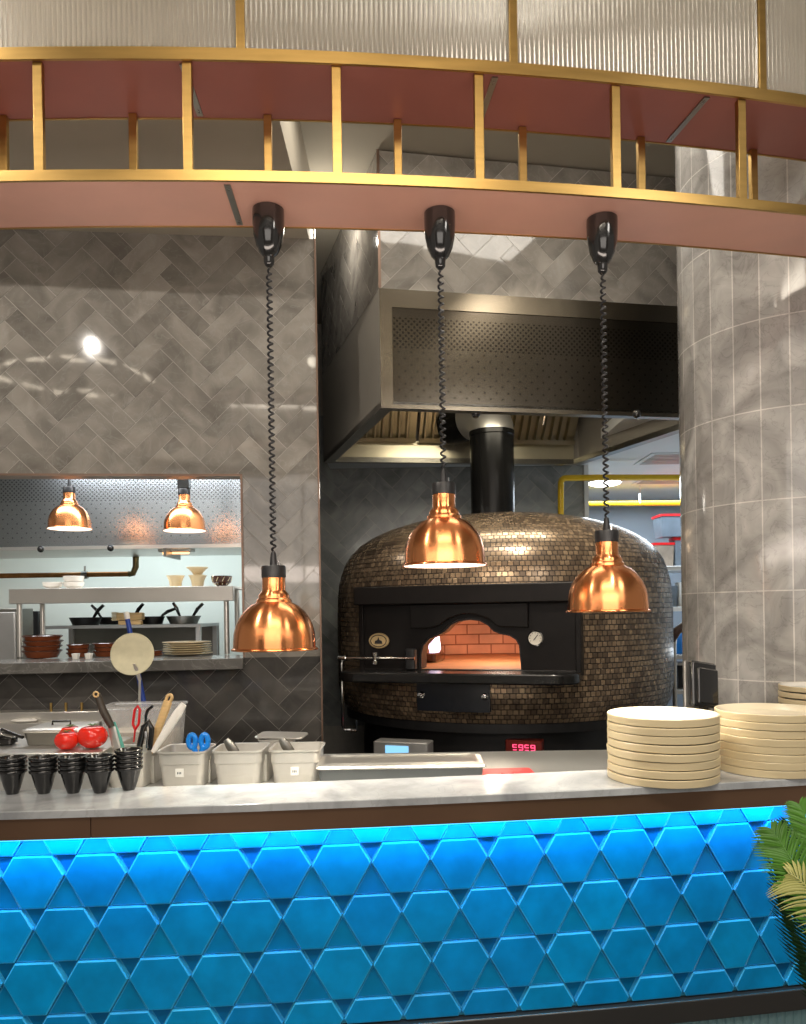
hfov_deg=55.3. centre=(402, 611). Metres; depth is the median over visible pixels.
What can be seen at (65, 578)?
bowl
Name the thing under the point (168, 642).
dinner plate
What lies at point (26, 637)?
terracotta dish
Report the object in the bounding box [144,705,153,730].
hook
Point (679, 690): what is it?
shelf
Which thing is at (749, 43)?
glass screen
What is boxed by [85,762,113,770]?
cup
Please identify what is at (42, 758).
cup
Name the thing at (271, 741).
tub
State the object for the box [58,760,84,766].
cup
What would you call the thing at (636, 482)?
ceiling vent
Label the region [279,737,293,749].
metal spoon
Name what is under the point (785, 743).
plate
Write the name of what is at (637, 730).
plate
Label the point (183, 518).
heat lamp
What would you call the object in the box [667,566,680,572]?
shelf
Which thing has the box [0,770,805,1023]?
countertop
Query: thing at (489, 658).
oven
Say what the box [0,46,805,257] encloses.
shelf
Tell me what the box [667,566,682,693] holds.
storage rack
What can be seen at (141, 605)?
frying pan
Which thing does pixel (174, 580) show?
cup
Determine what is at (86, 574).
copper pipe
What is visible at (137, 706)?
opener
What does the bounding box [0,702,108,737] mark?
station
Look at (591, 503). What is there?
gas pipe
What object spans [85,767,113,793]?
cup
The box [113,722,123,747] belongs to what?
spatula
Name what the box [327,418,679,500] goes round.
ceiling
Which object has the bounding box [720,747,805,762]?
plate
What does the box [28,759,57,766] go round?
cup
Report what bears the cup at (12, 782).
on the countertop at (588, 896)
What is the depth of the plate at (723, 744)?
1.95 m
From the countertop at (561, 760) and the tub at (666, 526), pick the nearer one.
the countertop at (561, 760)
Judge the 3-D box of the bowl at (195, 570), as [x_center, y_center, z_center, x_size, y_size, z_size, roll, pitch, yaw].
[-1.030,-0.205,3.860,0.108,0.039,0.108,-1,0,0]
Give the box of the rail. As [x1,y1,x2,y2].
[0,737,132,790]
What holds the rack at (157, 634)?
on the floor
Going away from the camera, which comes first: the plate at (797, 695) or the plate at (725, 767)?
the plate at (725, 767)
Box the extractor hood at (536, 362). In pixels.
[323,288,678,465]
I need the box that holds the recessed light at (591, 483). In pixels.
[589,481,622,486]
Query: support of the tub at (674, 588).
on the storage rack at (671, 569)
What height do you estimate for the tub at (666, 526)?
0.177 m
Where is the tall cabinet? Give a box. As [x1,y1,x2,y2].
[0,608,32,659]
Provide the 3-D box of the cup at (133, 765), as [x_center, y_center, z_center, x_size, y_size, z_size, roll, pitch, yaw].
[-0.687,0.405,1.930,0.068,0.059,0.068,-1,0,0]
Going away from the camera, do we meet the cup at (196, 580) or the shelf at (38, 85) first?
the shelf at (38, 85)
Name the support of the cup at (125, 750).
on the cup at (120, 757)
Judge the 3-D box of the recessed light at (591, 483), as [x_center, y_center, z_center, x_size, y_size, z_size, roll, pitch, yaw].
[1.609,-1.029,6.150,0.284,0.030,0.284,-1,0,0]
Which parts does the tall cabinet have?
door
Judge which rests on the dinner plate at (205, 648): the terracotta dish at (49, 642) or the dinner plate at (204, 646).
the dinner plate at (204, 646)
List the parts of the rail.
rail, rail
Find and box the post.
[33,611,42,658]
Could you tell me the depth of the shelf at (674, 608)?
6.00 m
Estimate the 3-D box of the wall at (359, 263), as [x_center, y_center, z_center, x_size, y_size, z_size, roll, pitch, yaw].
[0.515,-1.743,4.159,1.807,0.610,1.280,-1,0,-10]
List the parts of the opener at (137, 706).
slotted handle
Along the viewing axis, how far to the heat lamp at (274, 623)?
2.01 m
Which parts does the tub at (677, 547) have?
lid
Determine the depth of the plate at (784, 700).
2.40 m
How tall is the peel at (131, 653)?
0.481 m
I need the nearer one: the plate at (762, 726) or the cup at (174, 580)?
the plate at (762, 726)
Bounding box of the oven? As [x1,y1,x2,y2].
[338,512,673,752]
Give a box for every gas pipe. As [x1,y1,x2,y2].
[558,474,679,514]
[589,485,679,505]
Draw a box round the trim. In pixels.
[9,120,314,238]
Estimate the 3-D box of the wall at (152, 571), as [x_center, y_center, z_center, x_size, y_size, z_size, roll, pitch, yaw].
[-2.471,0.287,6.250,3.450,2.700,0.100,-1,0,0]
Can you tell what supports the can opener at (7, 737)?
on the rail
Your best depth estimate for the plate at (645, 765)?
1.87 m
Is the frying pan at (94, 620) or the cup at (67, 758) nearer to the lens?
the cup at (67, 758)
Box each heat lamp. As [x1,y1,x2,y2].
[46,479,92,530]
[162,479,206,532]
[231,202,317,651]
[402,205,486,567]
[565,212,650,612]
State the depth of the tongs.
2.46 m
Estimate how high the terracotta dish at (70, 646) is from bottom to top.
0.023 m
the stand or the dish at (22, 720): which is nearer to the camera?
the dish at (22, 720)
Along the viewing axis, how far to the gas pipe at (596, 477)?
5.23 m
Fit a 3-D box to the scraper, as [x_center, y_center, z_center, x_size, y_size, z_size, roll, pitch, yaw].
[-0.743,0.367,2.440,0.114,0.160,0.018,-1,0,0]
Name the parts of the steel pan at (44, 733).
lid, lid handle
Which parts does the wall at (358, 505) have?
corner trim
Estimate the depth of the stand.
4.59 m
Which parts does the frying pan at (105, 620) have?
handle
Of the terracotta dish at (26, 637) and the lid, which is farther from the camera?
the terracotta dish at (26, 637)
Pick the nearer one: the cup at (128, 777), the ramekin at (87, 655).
the cup at (128, 777)
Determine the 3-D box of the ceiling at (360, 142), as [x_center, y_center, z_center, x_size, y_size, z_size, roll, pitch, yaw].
[-0.032,-2.100,2.200,8.000,0.100,6.800,-1,0,0]
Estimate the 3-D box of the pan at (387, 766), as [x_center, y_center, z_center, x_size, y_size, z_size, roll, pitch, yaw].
[-0.007,0.502,2.420,0.524,0.085,0.180,-1,0,0]
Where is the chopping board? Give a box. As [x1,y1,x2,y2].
[482,768,534,774]
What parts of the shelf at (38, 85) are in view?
brass post, brass post, brass post, brass post, joint plate, joint plate, brass post, brass post, brass post, brass post, joint plate, brass post, brass post, brass post, joint plate, brass post, brass post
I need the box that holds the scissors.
[186,732,210,751]
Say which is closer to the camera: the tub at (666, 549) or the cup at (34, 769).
the cup at (34, 769)
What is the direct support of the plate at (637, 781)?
on the countertop at (588, 896)
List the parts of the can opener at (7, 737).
steel arm, handle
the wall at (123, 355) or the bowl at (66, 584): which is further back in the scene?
the bowl at (66, 584)
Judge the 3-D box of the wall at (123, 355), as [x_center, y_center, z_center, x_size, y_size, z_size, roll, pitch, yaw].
[-2.069,-0.019,3.370,3.404,3.300,0.300,-1,0,-6]
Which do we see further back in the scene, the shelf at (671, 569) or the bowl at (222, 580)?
the shelf at (671, 569)
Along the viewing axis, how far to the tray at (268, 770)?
2.50 m
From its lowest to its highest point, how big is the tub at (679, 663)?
0.201 m
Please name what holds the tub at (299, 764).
on the countertop at (561, 760)
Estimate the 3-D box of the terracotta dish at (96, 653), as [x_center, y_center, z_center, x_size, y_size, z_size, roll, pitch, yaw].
[-1.417,0.198,3.680,0.129,0.027,0.129,-1,0,0]
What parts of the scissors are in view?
handle, handle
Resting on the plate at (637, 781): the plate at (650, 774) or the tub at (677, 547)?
the plate at (650, 774)
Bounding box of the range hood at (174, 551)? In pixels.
[0,479,240,559]
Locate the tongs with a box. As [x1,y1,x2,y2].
[136,719,154,750]
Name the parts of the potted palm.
frond stem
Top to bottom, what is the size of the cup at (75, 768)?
0.059 m
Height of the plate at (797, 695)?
0.016 m
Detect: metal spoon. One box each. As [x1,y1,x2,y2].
[223,738,238,750]
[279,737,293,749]
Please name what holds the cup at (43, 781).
on the countertop at (588, 896)
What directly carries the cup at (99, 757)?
on the cup at (104, 763)
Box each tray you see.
[150,754,161,782]
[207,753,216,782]
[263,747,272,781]
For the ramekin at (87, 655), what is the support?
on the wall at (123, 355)
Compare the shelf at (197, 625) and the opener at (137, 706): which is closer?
the opener at (137, 706)
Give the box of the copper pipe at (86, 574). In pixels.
[0,557,138,578]
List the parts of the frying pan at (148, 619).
handle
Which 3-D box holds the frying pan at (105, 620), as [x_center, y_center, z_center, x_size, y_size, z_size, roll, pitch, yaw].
[-2.067,0.016,5.421,0.188,0.143,0.181,-1,0,28]
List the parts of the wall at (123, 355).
window sill, hatch trim, edge trim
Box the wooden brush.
[111,612,144,624]
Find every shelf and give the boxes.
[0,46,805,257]
[9,586,241,656]
[46,623,218,628]
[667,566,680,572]
[673,607,681,610]
[677,688,682,693]
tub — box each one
[105,744,156,787]
[109,727,178,750]
[157,743,215,785]
[212,742,269,784]
[258,739,294,746]
[268,742,324,782]
[651,514,680,538]
[651,542,674,565]
[669,537,680,565]
[672,586,677,606]
[675,582,681,606]
[676,633,681,653]
[677,661,682,687]
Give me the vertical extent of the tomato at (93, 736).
0.078 m
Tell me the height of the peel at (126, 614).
0.564 m
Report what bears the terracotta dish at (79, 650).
on the terracotta dish at (82, 654)
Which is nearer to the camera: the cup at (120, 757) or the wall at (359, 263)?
the cup at (120, 757)
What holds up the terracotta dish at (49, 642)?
on the terracotta dish at (48, 647)
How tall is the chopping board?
0.016 m
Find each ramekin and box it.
[71,653,79,658]
[84,653,92,658]
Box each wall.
[0,229,323,753]
[0,555,242,658]
[317,324,588,753]
[321,149,676,374]
[589,500,682,706]
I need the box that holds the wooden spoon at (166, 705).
[147,693,173,753]
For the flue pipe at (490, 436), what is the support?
attached to the oven
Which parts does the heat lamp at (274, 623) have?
coiled cord, lamp shade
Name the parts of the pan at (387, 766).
lid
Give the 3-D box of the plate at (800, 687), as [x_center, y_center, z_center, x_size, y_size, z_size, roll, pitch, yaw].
[1.306,0.237,2.420,0.229,0.016,0.229,0,0,34]
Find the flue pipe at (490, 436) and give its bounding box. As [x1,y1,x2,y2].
[437,413,514,513]
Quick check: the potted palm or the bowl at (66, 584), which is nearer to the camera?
the potted palm
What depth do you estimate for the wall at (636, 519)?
7.30 m
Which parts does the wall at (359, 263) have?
corner trim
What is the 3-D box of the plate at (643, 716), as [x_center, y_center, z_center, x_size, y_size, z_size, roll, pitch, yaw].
[0.669,0.269,1.987,0.276,0.019,0.276,-1,0,-42]
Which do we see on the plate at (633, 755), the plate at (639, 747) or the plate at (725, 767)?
the plate at (639, 747)
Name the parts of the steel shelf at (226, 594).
leg, leg, leg, leg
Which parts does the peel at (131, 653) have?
rod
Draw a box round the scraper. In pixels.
[151,702,185,752]
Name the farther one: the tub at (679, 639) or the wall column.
the tub at (679, 639)
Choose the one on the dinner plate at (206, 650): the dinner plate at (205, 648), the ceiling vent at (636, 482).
the dinner plate at (205, 648)
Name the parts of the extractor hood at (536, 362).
trim, panel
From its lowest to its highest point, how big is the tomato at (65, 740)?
0.061 m
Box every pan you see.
[21,720,98,744]
[69,604,104,624]
[91,605,119,624]
[120,603,144,620]
[143,607,176,623]
[166,603,203,623]
[172,602,180,615]
[315,753,486,780]
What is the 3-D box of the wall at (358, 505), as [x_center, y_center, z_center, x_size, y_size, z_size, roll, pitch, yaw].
[0.349,-0.230,5.505,1.945,3.650,0.130,-1,0,0]
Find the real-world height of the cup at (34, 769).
0.059 m
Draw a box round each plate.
[162,641,210,644]
[163,643,211,646]
[163,645,211,648]
[163,647,210,651]
[163,649,210,653]
[164,651,212,655]
[607,706,719,727]
[607,719,719,736]
[607,727,719,744]
[607,735,719,753]
[607,742,719,762]
[607,752,720,770]
[607,759,720,779]
[607,767,719,788]
[714,703,805,722]
[720,717,805,730]
[720,725,805,738]
[720,733,805,747]
[720,740,805,754]
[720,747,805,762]
[720,755,805,770]
[720,763,805,778]
[778,682,805,692]
[778,689,805,698]
[778,696,805,704]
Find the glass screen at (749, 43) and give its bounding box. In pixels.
[0,0,805,94]
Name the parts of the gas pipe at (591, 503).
hanger rod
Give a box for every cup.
[0,754,26,762]
[0,759,27,767]
[0,764,27,771]
[0,768,27,794]
[28,754,58,762]
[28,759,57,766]
[28,763,57,771]
[28,767,58,793]
[58,753,86,762]
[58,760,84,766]
[58,764,85,770]
[58,768,85,793]
[85,753,113,761]
[85,758,113,765]
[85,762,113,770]
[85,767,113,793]
[114,747,142,754]
[114,752,142,759]
[114,756,142,763]
[114,761,142,767]
[114,765,142,790]
[166,575,184,586]
[188,575,206,585]
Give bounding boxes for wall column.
[675,146,805,710]
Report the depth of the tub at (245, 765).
2.43 m
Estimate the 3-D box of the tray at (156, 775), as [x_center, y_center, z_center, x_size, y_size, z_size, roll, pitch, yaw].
[-0.815,0.511,2.560,0.020,0.090,0.130,-1,0,0]
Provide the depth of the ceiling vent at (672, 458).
5.24 m
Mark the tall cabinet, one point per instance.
(8, 617)
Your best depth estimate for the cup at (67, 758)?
1.89 m
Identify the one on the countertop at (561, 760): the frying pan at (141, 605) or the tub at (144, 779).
the tub at (144, 779)
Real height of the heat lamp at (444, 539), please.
0.952 m
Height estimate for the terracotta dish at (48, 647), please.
0.037 m
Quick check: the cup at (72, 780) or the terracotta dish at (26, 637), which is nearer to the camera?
the cup at (72, 780)
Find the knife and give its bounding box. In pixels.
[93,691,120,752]
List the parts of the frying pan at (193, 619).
handle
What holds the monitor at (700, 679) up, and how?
on the countertop at (561, 760)
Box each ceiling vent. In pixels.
[631,481,679,484]
[634,452,679,464]
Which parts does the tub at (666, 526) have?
lid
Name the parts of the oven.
control panel, knob, plate, frame, knob, control panel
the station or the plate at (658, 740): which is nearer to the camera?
the plate at (658, 740)
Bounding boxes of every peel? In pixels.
[110,633,153,726]
[123,612,148,720]
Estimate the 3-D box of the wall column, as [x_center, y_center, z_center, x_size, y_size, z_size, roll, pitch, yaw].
[1.472,-0.247,2.900,0.800,3.649,0.800,-1,0,0]
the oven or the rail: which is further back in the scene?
the oven
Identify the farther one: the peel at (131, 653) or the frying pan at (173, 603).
the frying pan at (173, 603)
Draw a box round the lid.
[255,731,307,739]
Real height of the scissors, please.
0.148 m
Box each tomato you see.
[54,730,77,749]
[59,724,77,733]
[77,723,107,747]
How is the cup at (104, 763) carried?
on the cup at (90, 768)
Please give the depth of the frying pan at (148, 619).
5.15 m
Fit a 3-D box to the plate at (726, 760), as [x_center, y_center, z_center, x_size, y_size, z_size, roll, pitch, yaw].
[0.987,0.390,2.071,0.282,0.020,0.282,-1,0,17]
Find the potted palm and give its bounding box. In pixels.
[751,797,805,995]
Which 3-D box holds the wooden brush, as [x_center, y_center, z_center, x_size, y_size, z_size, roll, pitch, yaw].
[-1.807,0.042,5.060,0.204,0.084,0.060,-1,0,0]
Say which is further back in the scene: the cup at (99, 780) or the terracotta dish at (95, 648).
the terracotta dish at (95, 648)
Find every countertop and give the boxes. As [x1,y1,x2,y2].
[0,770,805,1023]
[108,750,607,787]
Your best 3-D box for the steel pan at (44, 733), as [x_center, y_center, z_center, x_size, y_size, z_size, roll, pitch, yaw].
[-1.153,0.401,2.600,0.198,0.072,0.170,-1,0,0]
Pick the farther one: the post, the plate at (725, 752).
the post
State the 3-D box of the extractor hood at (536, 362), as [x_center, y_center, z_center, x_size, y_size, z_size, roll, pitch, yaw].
[0.533,-1.158,4.093,1.871,0.561,1.314,-1,0,-7]
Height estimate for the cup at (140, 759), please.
0.059 m
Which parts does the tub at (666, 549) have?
lid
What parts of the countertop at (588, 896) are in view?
steel rail, ribbed panel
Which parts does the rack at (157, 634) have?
leg, leg, leg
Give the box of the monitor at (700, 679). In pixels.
[683,660,718,709]
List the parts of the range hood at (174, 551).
knob, knob, exhaust canopy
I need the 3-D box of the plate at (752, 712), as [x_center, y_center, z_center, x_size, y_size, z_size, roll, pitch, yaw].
[0.988,0.270,2.070,0.282,0.020,0.282,-1,0,35]
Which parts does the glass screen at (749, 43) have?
reeded pane, reeded pane, reeded pane, reeded pane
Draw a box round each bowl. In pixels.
[42,582,62,587]
[63,576,83,581]
[63,582,83,587]
[186,567,207,574]
[211,575,231,585]
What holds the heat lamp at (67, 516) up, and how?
hanging from the ceiling
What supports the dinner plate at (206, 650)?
on the dinner plate at (207, 652)
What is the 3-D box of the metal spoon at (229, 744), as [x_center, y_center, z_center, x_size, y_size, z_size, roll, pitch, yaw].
[-0.521,0.471,2.474,0.108,0.138,0.032,-1,0,-9]
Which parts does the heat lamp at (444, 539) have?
coiled cord, lamp shade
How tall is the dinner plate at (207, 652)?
0.013 m
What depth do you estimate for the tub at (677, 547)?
6.14 m
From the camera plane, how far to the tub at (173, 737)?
2.76 m
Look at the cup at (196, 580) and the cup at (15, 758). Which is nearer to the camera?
the cup at (15, 758)
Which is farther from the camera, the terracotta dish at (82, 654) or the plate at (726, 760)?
the terracotta dish at (82, 654)
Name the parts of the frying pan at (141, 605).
handle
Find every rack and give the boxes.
[43,623,219,658]
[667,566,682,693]
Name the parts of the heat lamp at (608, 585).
coiled cord, lamp shade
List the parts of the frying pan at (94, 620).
handle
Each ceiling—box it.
[300,122,674,323]
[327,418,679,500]
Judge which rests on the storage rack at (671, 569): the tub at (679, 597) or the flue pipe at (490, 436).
the tub at (679, 597)
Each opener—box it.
[0,728,23,745]
[132,705,140,741]
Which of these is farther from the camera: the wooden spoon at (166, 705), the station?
the station
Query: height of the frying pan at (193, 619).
0.140 m
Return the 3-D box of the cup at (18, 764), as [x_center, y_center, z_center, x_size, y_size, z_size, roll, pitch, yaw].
[-0.966,0.398,1.905,0.068,0.059,0.068,-1,0,0]
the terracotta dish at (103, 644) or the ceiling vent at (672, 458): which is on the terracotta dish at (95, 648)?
the terracotta dish at (103, 644)
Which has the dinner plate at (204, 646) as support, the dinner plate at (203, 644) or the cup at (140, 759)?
the dinner plate at (203, 644)
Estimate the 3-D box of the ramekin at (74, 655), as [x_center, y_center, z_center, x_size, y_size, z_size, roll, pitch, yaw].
[-1.487,0.201,3.500,0.032,0.024,0.032,-1,0,0]
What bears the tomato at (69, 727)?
on the rail
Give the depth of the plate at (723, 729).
1.96 m
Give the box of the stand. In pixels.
[672,622,681,706]
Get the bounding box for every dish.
[11,718,36,722]
[21,635,62,640]
[21,644,62,650]
[21,649,62,658]
[22,639,63,645]
[66,644,90,648]
[66,648,90,652]
[66,652,90,656]
[92,642,113,646]
[92,651,109,656]
[93,647,111,650]
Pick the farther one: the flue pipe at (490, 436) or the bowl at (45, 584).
the flue pipe at (490, 436)
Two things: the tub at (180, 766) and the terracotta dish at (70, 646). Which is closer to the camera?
the tub at (180, 766)
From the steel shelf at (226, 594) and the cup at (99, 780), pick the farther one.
the steel shelf at (226, 594)
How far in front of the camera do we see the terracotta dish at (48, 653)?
3.57 m
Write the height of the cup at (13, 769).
0.059 m
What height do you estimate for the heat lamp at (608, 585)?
1.084 m

